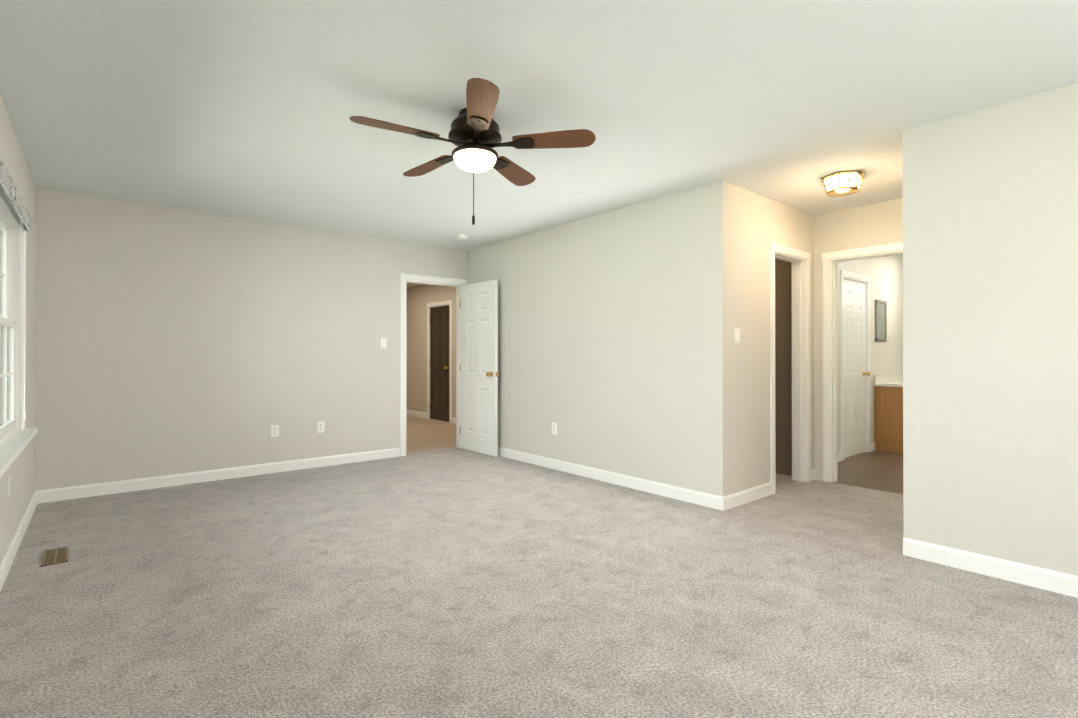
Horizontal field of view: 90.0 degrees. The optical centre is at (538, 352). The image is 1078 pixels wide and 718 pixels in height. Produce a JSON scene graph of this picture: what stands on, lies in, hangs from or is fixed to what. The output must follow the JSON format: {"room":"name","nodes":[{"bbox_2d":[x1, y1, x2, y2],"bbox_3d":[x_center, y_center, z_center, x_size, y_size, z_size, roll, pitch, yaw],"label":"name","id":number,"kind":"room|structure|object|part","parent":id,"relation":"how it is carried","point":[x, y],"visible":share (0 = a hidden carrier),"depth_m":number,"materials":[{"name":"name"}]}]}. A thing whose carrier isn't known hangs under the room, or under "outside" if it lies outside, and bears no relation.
{"room":"empty bedroom","nodes":[
{"label":"empty bedroom","id":0,"kind":"room"},
{"bbox_2d":[0,94,37,590],"bbox_3d":[-1.663,-0.068,1.381,0.207,2.460,7.460,0,0,-39],"label":"wall","id":1,"kind":"structure","parent":0,"point":[18,492],"depth_m":3.33,"materials":[{"name":"paint"}]},
{"bbox_2d":[7,476,10,498],"bbox_3d":[-2.913,0.739,2.965,0.010,0.116,0.072,0,0,-40],"label":"outlet","id":2,"kind":"object","parent":1,"relation":"attached to","point":[8,477],"depth_m":2.94,"materials":[{"name":"white plastic"}]},
{"bbox_3d":[-1.635,1.113,1.398,0.014,0.100,7.220,0,0,-39],"label":"baseboard","id":3,"kind":"part","parent":1,"relation":"part of","materials":[{"name":"white wood"}]},
{"bbox_3d":[-3.185,-0.170,3.340,0.010,1.180,0.010,0,0,-39],"label":"window blind cord","id":4,"kind":"part","parent":1,"relation":"part of","materials":[{"name":"white plastic"}]},
{"bbox_2d":[35,188,466,490],"bbox_3d":[-1.805,-0.049,6.045,5.615,2.460,0.120,0,0,-40],"label":"wall","id":5,"kind":"structure","parent":0,"point":[170,341],"depth_m":4.92,"materials":[{"name":"paint"}]},
{"bbox_2d":[36,448,399,503],"bbox_3d":[-2.751,1.127,5.162,3.037,0.100,0.014,0,0,-40],"label":"baseboard","id":6,"kind":"structure","parent":5,"relation":"attached to","point":[75,492],"depth_m":4.89,"materials":[{"name":"white wood"}]},
{"bbox_2d":[271,425,278,436],"bbox_3d":[-2.594,0.768,5.298,0.072,0.116,0.010,0,0,-40],"label":"electrical outlet","id":7,"kind":"object","parent":5,"relation":"attached to","point":[274,430],"visible":1,"depth_m":5.29,"materials":[{"name":"white plastic"}]},
{"bbox_2d":[317,421,324,432],"bbox_3d":[-2.257,0.769,5.580,0.072,0.116,0.010,0,0,-40],"label":"electrical outlet","id":8,"kind":"object","parent":5,"relation":"attached to","point":[320,426],"visible":1,"depth_m":5.58,"materials":[{"name":"white plastic"}]},
{"bbox_2d":[380,338,386,347],"bbox_3d":[-1.732,-0.109,6.016,0.072,0.116,0.018,0,0,-40],"label":"light switch","id":9,"kind":"object","parent":5,"relation":"attached to","point":[383,342],"visible":1,"depth_m":6.02,"materials":[{"name":"white plastic"}]},
{"bbox_2d":[400,273,467,456],"bbox_3d":[-1.282,0.137,6.482,0.894,2.092,0.152,0,0,-40],"label":"door frame","id":10,"kind":"structure","parent":5,"relation":"attached to","point":[405,278],"depth_m":6.25,"materials":[{"name":"white wood"}]},
{"bbox_2d":[461,280,499,456],"bbox_3d":[-0.716,0.174,6.374,0.177,2.000,0.730,0,0,-40],"label":"door","id":11,"kind":"structure","parent":5,"relation":"in","point":[480,373],"depth_m":6.32,"materials":[{"name":"white wood"}]},
{"bbox_3d":[-0.513,0.243,6.134,0.177,0.060,0.102,0,0,-40],"label":"knob","id":12,"kind":"part","parent":11,"relation":"part of","materials":[{"name":"gold metal"}]},
{"bbox_2d":[406,415,455,452],"bbox_3d":[-2.703,1.240,8.418,3.040,0.100,4.680,0,0,-40],"label":"floor carpet","id":13,"kind":"object","parent":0,"point":[423,434],"visible":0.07,"depth_m":7.84,"materials":[{"name":"beige carpet"}]},
{"bbox_2d":[406,284,455,417],"bbox_3d":[-1.544,-0.036,9.314,0.120,2.460,4.560,0,0,-40],"label":"wall","id":14,"kind":"structure","parent":0,"point":[419,297],"depth_m":10.00,"materials":[{"name":"paint"}]},
{"bbox_2d":[406,410,426,418],"bbox_3d":[-2.548,1.148,10.405,0.014,0.100,1.592,0,0,-40],"label":"baseboard","id":15,"kind":"structure","parent":14,"relation":"attached to","point":[416,414],"depth_m":10.09,"materials":[{"name":"white wood"}]},
{"bbox_2d":[430,305,448,421],"bbox_3d":[-1.729,0.186,9.488,0.177,2.000,0.706,0,0,-40],"label":"door","id":16,"kind":"structure","parent":14,"relation":"in","point":[439,363],"depth_m":9.48,"materials":[{"name":"brown wood"}]},
{"bbox_2d":[427,300,451,422],"bbox_3d":[-1.705,0.148,9.505,0.152,2.092,0.864,0,0,-40],"label":"door frame","id":17,"kind":"structure","parent":14,"relation":"attached to","point":[439,304],"depth_m":9.41,"materials":[{"name":"white wood"}]},
{"bbox_2d":[451,417,455,423],"bbox_3d":[-0.804,1.140,8.320,0.014,0.100,2.092,0,0,-40],"label":"baseboard","id":18,"kind":"structure","parent":14,"relation":"attached to","point":[453,420],"depth_m":9.07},
{"bbox_2d":[406,447,460,455],"bbox_3d":[-1.282,1.232,6.478,0.770,0.100,0.120,0,0,-40],"label":"threshold","id":19,"kind":"object","parent":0,"point":[414,453],"visible":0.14,"depth_m":6.46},
{"bbox_2d":[0,448,1077,717],"bbox_3d":[0.438,1.219,3.054,5.765,0.100,7.340,0,0,-40],"label":"floor carpet","id":20,"kind":"object","parent":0,"point":[454,584],"visible":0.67,"depth_m":2.46,"materials":[{"name":"beige carpet"}]},
{"bbox_2d":[41,546,68,566],"bbox_3d":[-2.772,1.166,3.093,0.110,0.006,0.300,0,0,-40],"label":"floor air vent","id":21,"kind":"object","parent":20,"relation":"on","point":[55,556],"visible":1,"depth_m":3.08,"materials":[{"name":"brown metal"}]},
{"bbox_2d":[0,0,1077,287],"bbox_3d":[0.536,-1.328,6.274,10.035,0.100,12.140,0,0,-40],"label":"ceiling","id":22,"kind":"structure","parent":0,"point":[242,108],"depth_m":2.70,"materials":[{"name":"paint"}]},
{"bbox_2d":[456,234,467,239],"bbox_3d":[-0.842,-1.261,5.891,0.132,0.037,0.132,0,0,-40],"label":"smoke detector","id":23,"kind":"object","parent":22,"relation":"attached to","point":[461,237],"visible":1,"depth_m":5.85,"materials":[{"name":"white plastic"}]},
{"bbox_2d":[349,78,595,224],"bbox_3d":[-0.383,-0.979,2.921,1.233,0.630,1.217,2,-4,-40],"label":"ceiling fan","id":24,"kind":"object","parent":22,"relation":"hanging from","point":[474,137],"visible":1,"depth_m":2.83,"materials":[{"name":"brown wood"}]},
{"label":"blade","id":25,"kind":"part","parent":24,"relation":"part of","materials":[{"name":"brown wood"}]},
{"bbox_3d":[-0.655,-1.108,3.209,0.438,0.006,0.144,-3,8,44],"label":"blade","id":26,"kind":"part","parent":24,"relation":"part of","materials":[{"name":"brown wood"}]},
{"bbox_3d":[-0.517,-1.119,2.834,0.272,0.026,0.110,2,-4,-40],"label":"arm","id":27,"kind":"part","parent":24,"relation":"part of"},
{"bbox_3d":[-0.489,-1.109,3.033,0.090,0.026,0.275,2,-4,-40],"label":"arm","id":28,"kind":"part","parent":24,"relation":"part of"},
{"bbox_3d":[-0.343,-0.909,2.834,0.008,0.382,0.009,2,-4,-40],"label":"cord chain","id":29,"kind":"part","parent":24,"relation":"part of","materials":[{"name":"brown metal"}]},
{"bbox_3d":[-0.345,-1.019,2.908,0.230,0.074,0.230,2,-4,-40],"label":"shade glass","id":30,"kind":"part","parent":24,"relation":"part of","materials":[{"name":"white glass"}]},
{"bbox_3d":[-0.345,-1.174,2.915,0.288,0.241,0.288,2,-4,-40],"label":"motor","id":31,"kind":"part","parent":24,"relation":"part of","materials":[{"name":"brown metal"}]},
{"bbox_3d":[-0.317,-1.124,2.723,0.176,0.026,0.255,2,-4,-40],"label":"arm","id":32,"kind":"part","parent":24,"relation":"part of"},
{"label":"blade","id":33,"kind":"part","parent":24,"relation":"part of","materials":[{"name":"brown wood"}]},
{"bbox_3d":[-0.269,-1.107,3.087,0.262,0.026,0.158,2,-4,-40],"label":"arm","id":34,"kind":"part","parent":24,"relation":"part of"},
{"bbox_3d":[-0.155,-1.116,2.887,0.213,0.026,0.228,2,-4,-40],"label":"arm","id":35,"kind":"part","parent":24,"relation":"part of"},
{"label":"blade","id":36,"kind":"part","parent":24,"relation":"part of","materials":[{"name":"brown wood"}]},
{"bbox_3d":[0.080,-1.126,2.854,0.438,0.006,0.144,0,-15,8],"label":"blade","id":37,"kind":"part","parent":24,"relation":"part of","materials":[{"name":"brown wood"}]},
{"bbox_2d":[820,170,865,196],"bbox_3d":[2.222,-1.229,3.942,0.303,0.117,0.289,0,0,-40],"label":"light","id":38,"kind":"object","parent":22,"relation":"attached to","point":[842,183],"visible":1,"depth_m":3.87,"materials":[{"name":"white glass"}]},
{"bbox_3d":[2.222,-1.227,3.942,0.248,0.089,0.237,0,0,-40],"label":"shade glass","id":39,"kind":"part","parent":38,"relation":"part of","materials":[{"name":"white glass"}]},
{"bbox_2d":[708,180,813,496],"bbox_3d":[1.926,-0.055,4.564,1.550,2.460,0.120,0,0,-40],"label":"wall","id":40,"kind":"structure","parent":0,"point":[746,227],"depth_m":4.20,"materials":[{"name":"paint"}]},
{"bbox_2d":[735,327,739,342],"bbox_3d":[1.530,-0.137,4.143,0.072,0.116,0.018,0,0,-40],"label":"light switch","id":41,"kind":"object","parent":40,"relation":"attached to","point":[737,334],"visible":1,"depth_m":4.14,"materials":[{"name":"white plastic"}]},
{"bbox_2d":[722,482,771,510],"bbox_3d":[1.643,1.124,4.235,0.726,0.100,0.014,0,0,-40],"label":"baseboard","id":42,"kind":"structure","parent":40,"relation":"attached to","point":[730,501],"depth_m":4.21,"materials":[{"name":"white wood"}]},
{"bbox_2d":[770,242,810,493],"bbox_3d":[2.164,0.130,4.762,0.734,2.092,0.152,0,0,-40],"label":"door frame","id":43,"kind":"structure","parent":40,"relation":"attached to","point":[799,260],"depth_m":4.91,"materials":[{"name":"white wood"}]},
{"bbox_2d":[811,469,815,480],"bbox_3d":[2.529,1.127,4.976,0.092,0.100,0.014,0,0,-40],"label":"baseboard","id":44,"kind":"structure","parent":40,"relation":"attached to","point":[813,474],"depth_m":4.97,"materials":[{"name":"white wood"}]},
{"bbox_2d":[467,83,1077,575],"bbox_3d":[1.468,-0.057,3.998,0.120,2.460,7.220,0,0,-40],"label":"wall","id":45,"kind":"structure","parent":0,"point":[990,331],"depth_m":3.02,"materials":[{"name":"paint"}]},
{"bbox_2d":[552,423,556,434],"bbox_3d":[0.154,0.768,5.464,0.010,0.116,0.072,0,0,-40],"label":"electrical outlet","id":46,"kind":"object","parent":45,"relation":"attached to","point":[554,428],"visible":1,"depth_m":5.46,"materials":[{"name":"white plastic"}]},
{"bbox_2d":[498,447,721,509],"bbox_3d":[0.233,1.128,5.366,0.014,0.100,3.530,0,0,-40],"label":"baseboard","id":47,"kind":"structure","parent":45,"relation":"attached to","point":[687,495],"depth_m":4.76,"materials":[{"name":"white wood"}]},
{"bbox_2d":[903,537,1077,597],"bbox_3d":[2.921,1.115,2.152,0.014,0.100,2.530,0,0,-40],"label":"baseboard","id":48,"kind":"structure","parent":45,"relation":"attached to","point":[1042,578],"depth_m":2.80,"materials":[{"name":"white wood"}]},
{"bbox_2d":[775,259,791,475],"bbox_3d":[2.189,-0.052,5.442,0.020,2.460,0.890,0,0,-40],"label":"door","id":49,"kind":"structure","parent":0,"point":[783,356],"depth_m":5.21,"materials":[{"name":"paint"}]},
{"bbox_2d":[814,198,902,480],"bbox_3d":[2.910,-0.055,4.689,0.120,2.460,1.610,0,0,-40],"label":"wall","id":50,"kind":"structure","parent":0,"point":[875,224],"depth_m":4.87,"materials":[{"name":"paint"}]},
{"bbox_2d":[822,242,902,481],"bbox_3d":[2.952,0.129,4.639,0.152,2.092,0.924,0,0,-40],"label":"door frame","id":51,"kind":"structure","parent":50,"relation":"attached to","point":[830,260],"depth_m":4.91,"materials":[{"name":"white wood"}]},
{"bbox_2d":[833,450,902,493],"bbox_3d":[4.438,1.231,6.092,4.270,0.100,3.170,0,0,-40],"label":"floor","id":52,"kind":"structure","parent":0,"point":[878,470],"depth_m":5.35,"materials":[{"name":"brown wood"}]},
{"bbox_2d":[874,373,902,453],"bbox_3d":[4.652,0.728,6.641,1.040,0.910,0.604,0,0,-40],"label":"bathroom vanity","id":53,"kind":"object","parent":52,"relation":"on","point":[888,388],"visible":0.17,"depth_m":6.44,"materials":[{"name":"brown wood"}]},
{"bbox_2d":[837,255,902,451],"bbox_3d":[4.024,-0.047,6.592,4.030,2.460,0.120,0,0,-40],"label":"wall","id":54,"kind":"structure","parent":0,"point":[885,274],"depth_m":6.72,"materials":[{"name":"paint"}]},
{"bbox_2d":[838,451,841,461],"bbox_3d":[2.917,1.129,5.574,1.032,0.100,0.014,0,0,-40],"label":"baseboard","id":55,"kind":"structure","parent":54,"relation":"attached to","point":[840,456],"depth_m":5.87,"materials":[{"name":"white wood"}]},
{"bbox_2d":[840,270,870,459],"bbox_3d":[3.598,0.136,6.235,0.844,2.092,0.152,0,0,-40],"label":"door frame","id":56,"kind":"structure","parent":54,"relation":"attached to","point":[866,280],"depth_m":6.41,"materials":[{"name":"white wood"}]},
{"bbox_2d":[844,279,869,457],"bbox_3d":[3.615,0.173,6.210,0.686,2.000,0.177,0,0,-40],"label":"closet door","id":57,"kind":"structure","parent":54,"relation":"in","point":[855,373],"depth_m":6.20,"materials":[{"name":"white wood"}]},
{"bbox_3d":[3.840,0.244,6.398,0.102,0.060,0.177,0,0,-40],"label":"knob","id":58,"kind":"part","parent":57,"relation":"part of","materials":[{"name":"gold metal"}]},
{"bbox_2d":[871,442,874,451],"bbox_3d":[4.791,1.135,7.142,2.142,0.100,0.014,0,0,-40],"label":"baseboard","id":59,"kind":"structure","parent":54,"relation":"attached to","point":[872,446],"depth_m":6.50,"materials":[{"name":"white wood"}]},
{"bbox_2d":[875,300,886,340],"bbox_3d":[4.235,-0.397,6.676,0.346,0.506,0.020,0,0,-40],"label":"picture","id":60,"kind":"object","parent":54,"relation":"attached to","point":[880,320],"visible":1,"depth_m":6.67},
{"bbox_2d":[878,303,884,337],"bbox_3d":[4.231,-0.397,6.681,0.270,0.430,0.008,0,0,-40],"label":"art","id":61,"kind":"object","parent":60,"relation":"attached to","point":[881,306],"depth_m":6.69}
]}

